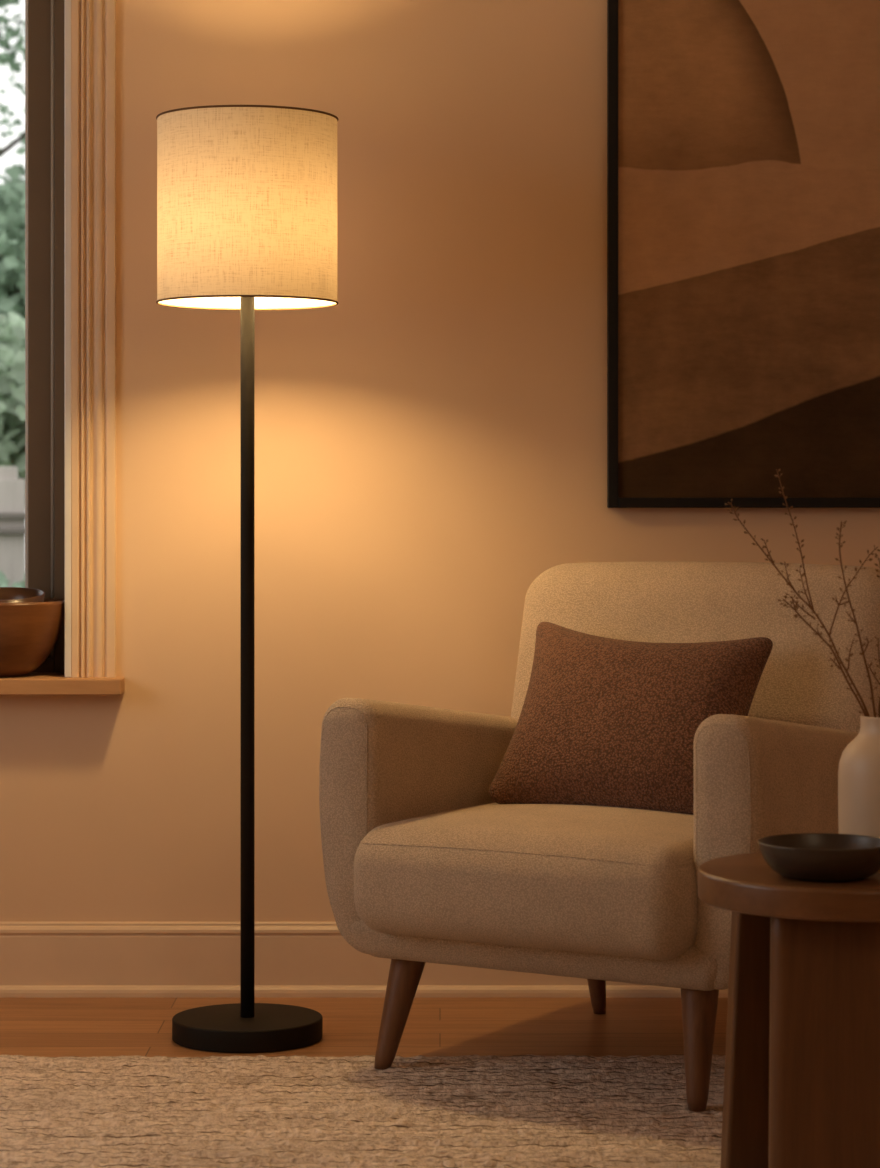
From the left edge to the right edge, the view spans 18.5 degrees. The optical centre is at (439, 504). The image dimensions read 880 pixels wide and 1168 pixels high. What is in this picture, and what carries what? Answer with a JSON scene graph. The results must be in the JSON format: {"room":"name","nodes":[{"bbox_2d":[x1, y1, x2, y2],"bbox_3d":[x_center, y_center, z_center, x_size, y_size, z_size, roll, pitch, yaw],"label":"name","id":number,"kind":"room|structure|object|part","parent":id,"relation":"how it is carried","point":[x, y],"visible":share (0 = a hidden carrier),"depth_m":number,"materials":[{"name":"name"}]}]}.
{"room":"living room","nodes":[
{"label":"living room","id":0,"kind":"room"},
{"bbox_2d":[0,998,727,1056],"bbox_3d":[-0.200,0.960,1.890,4.600,0.120,6.580,0,0,0],"label":"floor","id":1,"kind":"structure","parent":0,"point":[46,1027],"depth_m":4.67,"materials":[{"name":"brown wood"}]},
{"bbox_2d":[156,105,337,1052],"bbox_3d":[-0.325,0.123,4.555,0.307,1.552,0.307,0,0,-17],"label":"floor lamp","id":2,"kind":"object","parent":1,"relation":"on","point":[247,194],"visible":1,"depth_m":4.45,"materials":[{"name":"linen"},{"name":"black painted metal"}]},
{"bbox_3d":[-0.325,-0.496,4.555,0.303,0.310,0.303,0,0,0],"label":"lamp shade","id":3,"kind":"part","parent":2,"relation":"part of","materials":[{"name":"fabric"}]},
{"bbox_2d":[0,1054,724,1167],"bbox_3d":[-0.275,0.892,3.361,3.250,0.014,2.022,0,0,0],"label":"rug","id":4,"kind":"object","parent":1,"relation":"on","point":[260,1111],"visible":0.87,"depth_m":3.95,"materials":[{"name":"fabric"}]},
{"bbox_2d":[319,561,879,1111],"bbox_3d":[0.282,0.498,4.343,0.770,0.803,0.770,0,0,31],"label":"armchair","id":5,"kind":"object","parent":4,"relation":"on","point":[422,865],"visible":0.75,"depth_m":4.15,"materials":[{"name":"fabric"}]},
{"bbox_3d":[-0.060,0.793,4.295,0.096,0.196,0.061,0,0,-12],"label":"leg","id":6,"kind":"part","parent":5,"relation":"part of","materials":[{"name":"brown wood"}]},
{"bbox_3d":[0.009,0.509,4.527,0.113,0.406,0.640,0,0,31],"label":"armrest","id":7,"kind":"part","parent":5,"relation":"part of","materials":[{"name":"fabric"}]},
{"bbox_2d":[354,802,696,959],"bbox_3d":[0.237,0.573,4.269,0.574,0.186,0.596,0,0,31],"label":"seat cushion","id":8,"kind":"object","parent":5,"relation":"on","point":[540,881],"depth_m":4.04,"materials":[{"name":"fabric"}]},
{"bbox_3d":[0.298,0.677,4.370,0.658,0.075,0.660,0,0,31],"label":"seat","id":9,"kind":"part","parent":5,"relation":"part of","materials":[{"name":"fabric"}]},
{"bbox_3d":[0.272,0.797,4.744,0.052,0.205,0.095,0,0,31],"label":"leg","id":10,"kind":"part","parent":5,"relation":"part of","materials":[{"name":"brown wood"}]},
{"bbox_2d":[489,622,772,814],"bbox_3d":[0.306,0.347,4.388,0.438,0.300,0.213,0,0,31],"label":"throw pillow","id":11,"kind":"object","parent":5,"relation":"on","point":[603,721],"visible":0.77,"depth_m":4.33,"materials":[{"name":"brown fabric"}]},
{"bbox_3d":[0.431,0.371,4.550,0.690,0.548,0.249,0,0,31],"label":"backrest","id":12,"kind":"part","parent":5,"relation":"part of","materials":[{"name":"fabric"}]},
{"bbox_3d":[0.381,0.793,4.011,0.061,0.196,0.088,0,0,31],"label":"leg","id":13,"kind":"part","parent":5,"relation":"part of","materials":[{"name":"brown wood"}]},
{"bbox_3d":[0.572,0.509,4.188,0.113,0.406,0.640,0,0,31],"label":"armrest","id":14,"kind":"part","parent":5,"relation":"part of","materials":[{"name":"fabric"}]},
{"bbox_2d":[697,852,879,1167],"bbox_3d":[0.529,0.680,3.490,0.390,0.420,0.390,0,0,0],"label":"side table","id":15,"kind":"object","parent":4,"relation":"on","point":[802,1073],"visible":0.91,"depth_m":3.36,"materials":[{"name":"brown wood"}]},
{"bbox_3d":[0.444,0.700,3.608,0.135,0.381,0.043,0,0,-7],"label":"leg","id":16,"kind":"part","parent":15,"relation":"part of","materials":[{"name":"brown wood"}]},
{"bbox_2d":[758,833,879,881],"bbox_3d":[0.486,0.447,3.410,0.169,0.045,0.169,0,0,0],"label":"shallow dish","id":17,"kind":"object","parent":15,"relation":"on","point":[821,857],"visible":1,"depth_m":3.35,"materials":[{"name":"black ceramic"}]},
{"bbox_3d":[0.527,0.700,3.382,0.230,0.381,0.042,0,0,2],"label":"leg","id":18,"kind":"part","parent":15,"relation":"part of","materials":[{"name":"brown wood"}]},
{"bbox_2d":[838,713,879,837],"bbox_3d":[0.595,0.374,3.560,0.138,0.192,0.138,0,0,0],"label":"vase","id":19,"kind":"object","parent":15,"relation":"on","point":[859,763],"visible":0.77,"depth_m":3.52,"materials":[{"name":"beige ceramic"}]},
{"bbox_2d":[725,469,879,716],"bbox_3d":[0.514,0.204,3.634,0.254,0.508,0.085,0,0,28],"label":"twig","id":20,"kind":"object","parent":19,"relation":"in","point":[809,605],"visible":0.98,"depth_m":3.62,"materials":[{"name":"brown"}]},
{"bbox_2d":[778,593,866,716],"bbox_3d":[0.535,0.288,3.568,0.177,0.342,0.022,0,0,4],"label":"twig","id":21,"kind":"object","parent":19,"relation":"in","point":[796,606],"visible":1,"depth_m":3.57,"materials":[{"name":"brown"}]},
{"bbox_2d":[832,521,876,716],"bbox_3d":[0.548,0.239,3.535,0.094,0.438,0.036,0,0,-35],"label":"twig","id":22,"kind":"object","parent":19,"relation":"in","point":[841,525],"visible":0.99,"depth_m":3.53,"materials":[{"name":"brown"}]},
{"bbox_2d":[868,553,879,717],"bbox_3d":[0.587,0.261,3.575,0.043,0.394,0.044,0,0,34],"label":"twig","id":23,"kind":"object","parent":19,"relation":"in","point":[876,555],"visible":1,"depth_m":3.57,"materials":[{"name":"brown"}]},
{"bbox_2d":[0,0,879,921],"bbox_3d":[-0.200,-0.375,5.070,4.200,2.550,0.220,0,0,0],"label":"wall","id":24,"kind":"structure","parent":0,"point":[430,441],"depth_m":4.96,"materials":[{"name":"paint"}]},
{"bbox_2d":[0,0,124,694],"bbox_3d":[-1.147,-0.478,5.040,1.136,1.646,0.280,0,0,0],"label":"window","id":25,"kind":"structure","parent":24,"relation":"in","point":[70,45],"depth_m":4.95,"materials":[{"name":"paint"}]},
{"bbox_2d":[0,599,63,676],"bbox_3d":[-0.809,0.246,4.985,0.238,0.139,0.238,0,0,0],"label":"wooden bowl","id":26,"kind":"object","parent":25,"relation":"on","point":[29,631],"visible":0.88,"depth_m":4.91,"materials":[{"name":"brown wood"}]},
{"bbox_2d":[0,587,44,602],"bbox_3d":[-0.809,0.200,4.976,0.161,0.092,0.160,0,0,8],"label":"wooden bowl","id":27,"kind":"object","parent":26,"relation":"in","point":[7,594],"visible":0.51,"depth_m":5.04,"materials":[{"name":"brown wood"}]},
{"bbox_3d":[-1.148,-0.439,5.129,0.826,1.458,0.042,0,0,0],"label":"sash","id":28,"kind":"part","parent":25,"relation":"part of","materials":[{"name":"paint"}]},
{"bbox_3d":[-1.148,-0.446,5.130,0.920,1.524,0.070,0,0,0],"label":"frame","id":29,"kind":"part","parent":25,"relation":"part of","materials":[{"name":"paint"}]},
{"bbox_3d":[-1.147,0.331,5.030,1.136,0.030,0.260,0,0,0],"label":"sill","id":30,"kind":"part","parent":25,"relation":"part of","materials":[{"name":"brown wood"}]},
{"bbox_3d":[-0.635,-0.492,4.952,0.081,1.616,0.016,0,0,0],"label":"casing","id":31,"kind":"part","parent":25,"relation":"part of","materials":[{"name":"paint"}]},
{"bbox_2d":[0,922,727,997],"bbox_3d":[-0.200,0.833,4.947,4.200,0.134,0.027,0,0,0],"label":"baseboard","id":32,"kind":"structure","parent":24,"relation":"attached to","point":[38,959],"depth_m":4.95,"materials":[{"name":"paint"}]},
{"bbox_2d":[607,0,879,507],"bbox_3d":[0.725,-0.555,4.944,0.835,1.120,0.031,0,0,0],"label":"framed painting","id":33,"kind":"object","parent":24,"relation":"attached to","point":[743,136],"visible":1,"depth_m":4.94,"materials":[{"name":"black paint"}]},
{"label":"outside","id":34,"kind":"structure","parent":0,"visible":0},
{"bbox_3d":[-5.000,1.200,25.100,38.000,0.100,39.800,0,0,0],"label":"lawn","id":35,"kind":"structure","parent":34,"visible":0},
{"bbox_2d":[0,0,24,345],"bbox_3d":[-3.648,-1.928,20.027,4.952,6.164,2.369,0,0,0],"label":"tree","id":36,"kind":"object","parent":35,"relation":"on","point":[12,193],"visible":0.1,"depth_m":19.63,"materials":[{"name":"green plant"}]},
{"bbox_2d":[0,312,24,478],"bbox_3d":[-3.326,-0.104,16.229,3.716,2.534,1.660,0,0,0],"label":"tree","id":37,"kind":"object","parent":35,"relation":"on","point":[12,352],"visible":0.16,"depth_m":15.86,"materials":[{"name":"green plant"}]},
{"bbox_2d":[0,467,24,586],"bbox_3d":[-3.355,0.480,13.420,12.090,1.340,0.160,0,0,0],"label":"fence","id":38,"kind":"object","parent":35,"relation":"on","point":[12,489],"visible":0.02,"depth_m":13.39,"materials":[{"name":"white wood"}]},
{"bbox_3d":[-2.155,0.480,13.456,0.090,1.340,0.088,0,0,0],"label":"post","id":39,"kind":"part","parent":38,"relation":"part of","materials":[{"name":"white wood"}]},
{"bbox_3d":[-3.400,0.129,13.364,12.000,0.032,0.048,0,0,0],"label":"rail","id":40,"kind":"part","parent":38,"relation":"part of","materials":[{"name":"white wood"}]},
{"bbox_3d":[-3.400,0.054,13.364,12.000,0.032,0.048,0,0,0],"label":"rail","id":41,"kind":"part","parent":38,"relation":"part of","materials":[{"name":"white wood"}]},
{"bbox_2d":[0,570,24,587],"bbox_3d":[-2.035,0.740,12.816,1.076,0.883,0.874,0,0,0],"label":"shrub","id":42,"kind":"object","parent":35,"relation":"on","point":[4,583],"visible":0.02,"depth_m":12.80,"materials":[{"name":"green plant"}]}
]}

